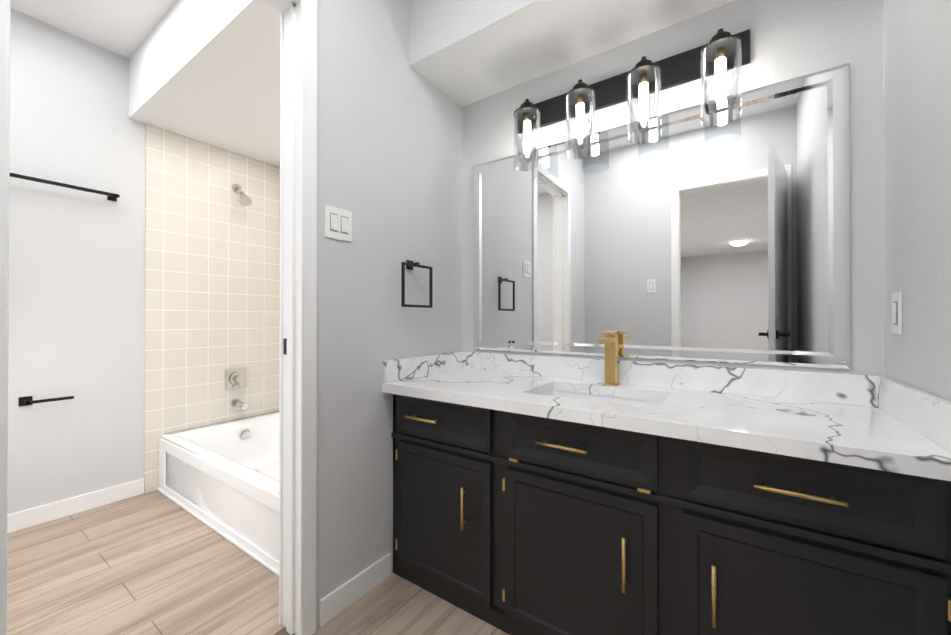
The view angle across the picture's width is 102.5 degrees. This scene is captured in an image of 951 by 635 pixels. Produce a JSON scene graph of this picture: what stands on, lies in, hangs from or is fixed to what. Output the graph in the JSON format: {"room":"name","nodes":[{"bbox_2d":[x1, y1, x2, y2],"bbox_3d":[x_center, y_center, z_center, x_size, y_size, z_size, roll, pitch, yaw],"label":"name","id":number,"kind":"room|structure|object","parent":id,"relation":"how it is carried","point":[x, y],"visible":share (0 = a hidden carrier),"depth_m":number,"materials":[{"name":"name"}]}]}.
{"room":"bathroom","nodes":[
{"label":"bathroom","id":0,"kind":"room"},
{"bbox_2d":[8,8,145,513],"bbox_3d":[-2.582,-0.258,2.082,0.120,2.840,3.000,0,0,34],"label":"wall","id":1,"kind":"structure","parent":0,"point":[77,294],"depth_m":2.26,"materials":[{"name":"white paint"}]},
{"bbox_2d":[19,396,73,406],"bbox_3d":[-2.412,0.462,2.150,0.079,0.050,0.200,0,0,34],"label":"paper holder","id":2,"kind":"object","parent":1,"relation":"attached to","point":[26,401],"visible":1,"depth_m":2.11,"materials":[{"name":"black metal"}]},
{"bbox_2d":[9,173,119,201],"bbox_3d":[-2.456,-0.758,2.095,0.074,0.044,0.744,0,0,34],"label":"towel rail","id":3,"kind":"object","parent":1,"relation":"attached to","point":[112,196],"visible":1,"depth_m":2.20,"materials":[{"name":"black metal"}]},
{"bbox_2d":[7,478,143,533],"bbox_3d":[-2.784,1.110,1.663,0.012,0.100,2.093,0,0,34],"label":"baseboard","id":4,"kind":"structure","parent":1,"relation":"attached to","point":[38,515],"depth_m":2.25,"materials":[{"name":"white"}]},
{"bbox_2d":[144,123,278,492],"bbox_3d":[-1.937,-0.063,2.909,0.010,2.457,0.905,0,0,34],"label":"wall tile","id":5,"kind":"structure","parent":1,"relation":"attached to","point":[211,279],"depth_m":2.82,"materials":[{"name":"beige tile"}]},
{"bbox_2d":[226,368,245,388],"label":"shower valve","id":6,"kind":"object","parent":5,"relation":"attached to","point":[235,378],"depth_m":2.95,"materials":[{"name":"silver metal"}]},
{"bbox_2d":[231,398,247,410],"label":"tub spout","id":7,"kind":"object","parent":5,"relation":"attached to","point":[236,402],"depth_m":2.92,"materials":[{"name":"silver metal"}]},
{"bbox_2d":[232,184,251,205],"bbox_3d":[-1.797,-0.950,2.942,0.185,0.192,0.084,0,0,34],"label":"shower head","id":8,"kind":"object","parent":5,"relation":"attached to","point":[245,200],"visible":1,"depth_m":2.92},
{"bbox_2d":[10,0,176,58],"bbox_3d":[-2.141,-1.744,-1.289,4.660,0.100,8.320,0,0,34],"label":"ceiling","id":9,"kind":"structure","parent":0,"point":[124,28],"depth_m":2.14,"materials":[{"name":"white paint"}]},
{"bbox_2d":[409,0,735,106],"bbox_3d":[0.500,-1.446,1.537,1.690,0.470,0.430,0,0,34],"label":"soffit","id":10,"kind":"structure","parent":9,"relation":"attached to","point":[462,53],"depth_m":1.68,"materials":[{"name":"white paint"}]},
{"bbox_2d":[129,0,279,166],"bbox_3d":[-1.210,-1.485,2.367,1.830,0.383,0.990,0,0,34],"label":"soffit","id":11,"kind":"structure","parent":0,"point":[207,71],"depth_m":2.14,"materials":[{"name":"white paint"}]},
{"bbox_2d":[7,490,508,634],"bbox_3d":[-2.141,1.176,-1.303,4.660,0.060,8.320,0,0,34],"label":"floor","id":12,"kind":"structure","parent":0,"point":[156,562],"depth_m":1.63,"materials":[{"name":"brown wood"}]},
{"bbox_2d":[157,411,278,575],"bbox_3d":[-1.172,0.978,2.410,1.804,0.370,0.831,0,0,34],"label":"bathtub","id":13,"kind":"object","parent":12,"relation":"on","point":[221,479],"visible":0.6,"depth_m":2.23,"materials":[{"name":"white ceramic"}]},
{"bbox_2d":[391,395,497,627],"bbox_3d":[0.002,0.745,1.790,0.565,0.830,0.550,0,0,34],"label":"base cabinet","id":14,"kind":"object","parent":12,"relation":"on","point":[445,455],"depth_m":1.54,"materials":[{"name":"black wood"}]},
{"bbox_2d":[498,411,673,634],"bbox_3d":[0.471,0.744,1.470,0.569,0.830,0.550,0,0,34],"label":"base cabinet","id":15,"kind":"object","parent":12,"relation":"on","point":[611,494],"depth_m":1.23,"materials":[{"name":"black wood"}]},
{"bbox_2d":[674,439,950,634],"bbox_3d":[0.933,0.742,1.155,0.550,0.830,0.550,0,0,34],"label":"base cabinet","id":16,"kind":"object","parent":12,"relation":"on","point":[764,544],"depth_m":0.92,"materials":[{"name":"black wood"}]},
{"bbox_2d":[382,367,950,482],"bbox_3d":[0.451,0.309,1.458,1.684,0.040,0.596,0,0,34],"label":"countertop","id":17,"kind":"structure","parent":16,"relation":"on","point":[866,436],"depth_m":1.13,"materials":[{"name":"white stone"}]},
{"bbox_2d":[542,387,657,406],"bbox_3d":[0.465,0.390,1.468,0.492,0.147,0.332,0,0,34],"label":"sink","id":18,"kind":"object","parent":17,"relation":"in","point":[557,390],"depth_m":1.61,"materials":[{"name":"white ceramic"}]},
{"bbox_2d":[598,331,617,386],"bbox_3d":[0.558,0.175,1.606,0.060,0.230,0.156,0,0,34],"label":"faucet","id":19,"kind":"object","parent":17,"relation":"on","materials":[{"name":"gold metal"}]},
{"bbox_2d":[316,0,461,627],"bbox_3d":[-0.732,-0.262,1.332,0.120,2.840,2.150,0,0,34],"label":"wall","id":20,"kind":"structure","parent":0,"point":[389,147],"depth_m":1.64,"materials":[{"name":"white paint"}]},
{"bbox_2d":[0,0,317,634],"bbox_3d":[-0.869,-0.032,1.130,0.152,2.378,0.788,0,0,34],"label":"door frame","id":21,"kind":"structure","parent":20,"relation":"attached to","point":[298,340],"depth_m":1.39,"materials":[{"name":"white"}]},
{"bbox_2d":[325,204,351,241],"bbox_3d":[-0.536,-0.369,1.503,0.010,0.125,0.123,0,0,34],"label":"double light switch","id":22,"kind":"object","parent":20,"relation":"attached to","point":[338,223],"visible":1,"depth_m":1.50,"materials":[{"name":"white plastic"}]},
{"bbox_2d":[319,553,390,626],"bbox_3d":[-0.482,1.109,1.575,0.012,0.100,0.353,0,0,34],"label":"baseboard","id":23,"kind":"structure","parent":20,"relation":"attached to","point":[340,599],"depth_m":1.55,"materials":[{"name":"white"}]},
{"bbox_2d":[401,260,432,307],"bbox_3d":[-0.293,-0.160,1.813,0.061,0.226,0.202,0,0,34],"label":"towel ring","id":24,"kind":"object","parent":20,"relation":"attached to","point":[410,264],"visible":1,"depth_m":1.80,"materials":[{"name":"black metal"}]},
{"bbox_2d":[462,0,884,375],"bbox_3d":[-0.150,-0.257,2.309,3.880,2.840,0.120,0,0,34],"label":"wall","id":25,"kind":"structure","parent":0,"point":[790,39],"depth_m":1.39,"materials":[{"name":"white paint"}]},
{"bbox_2d":[279,167,279,379],"bbox_3d":[-0.929,-0.063,2.762,1.820,2.457,0.010,0,0,34],"label":"wall tile","id":26,"kind":"structure","parent":25,"relation":"attached to","point":[279,273],"depth_m":3.27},
{"bbox_2d":[514,28,749,170],"bbox_3d":[0.575,-0.898,1.635,0.980,0.345,0.177,0,0,34],"label":"sconce","id":27,"kind":"object","parent":25,"relation":"attached to","point":[720,54],"visible":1,"depth_m":1.56,"materials":[{"name":"black metal"}]},
{"bbox_2d":[474,63,850,368],"bbox_3d":[0.619,-0.336,1.703,1.525,1.023,0.011,0,0,34],"label":"vanity mirror","id":28,"kind":"object","parent":25,"relation":"attached to","point":[686,235],"visible":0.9,"depth_m":1.54,"materials":[{"name":"clear mirror glass"}]},
{"bbox_2d":[883,0,950,401],"bbox_3d":[0.728,-0.267,0.262,0.120,2.840,2.270,0,0,34],"label":"wall","id":29,"kind":"structure","parent":0,"point":[917,135],"depth_m":1.00,"materials":[{"name":"white paint"}]},
{"bbox_2d":[891,291,901,334],"bbox_3d":[1.243,-0.013,1.130,0.010,0.125,0.075,0,0,34],"label":"light switch","id":30,"kind":"object","parent":29,"relation":"attached to","point":[896,312],"visible":1,"depth_m":1.12,"materials":[{"name":"white plastic"}]}
]}

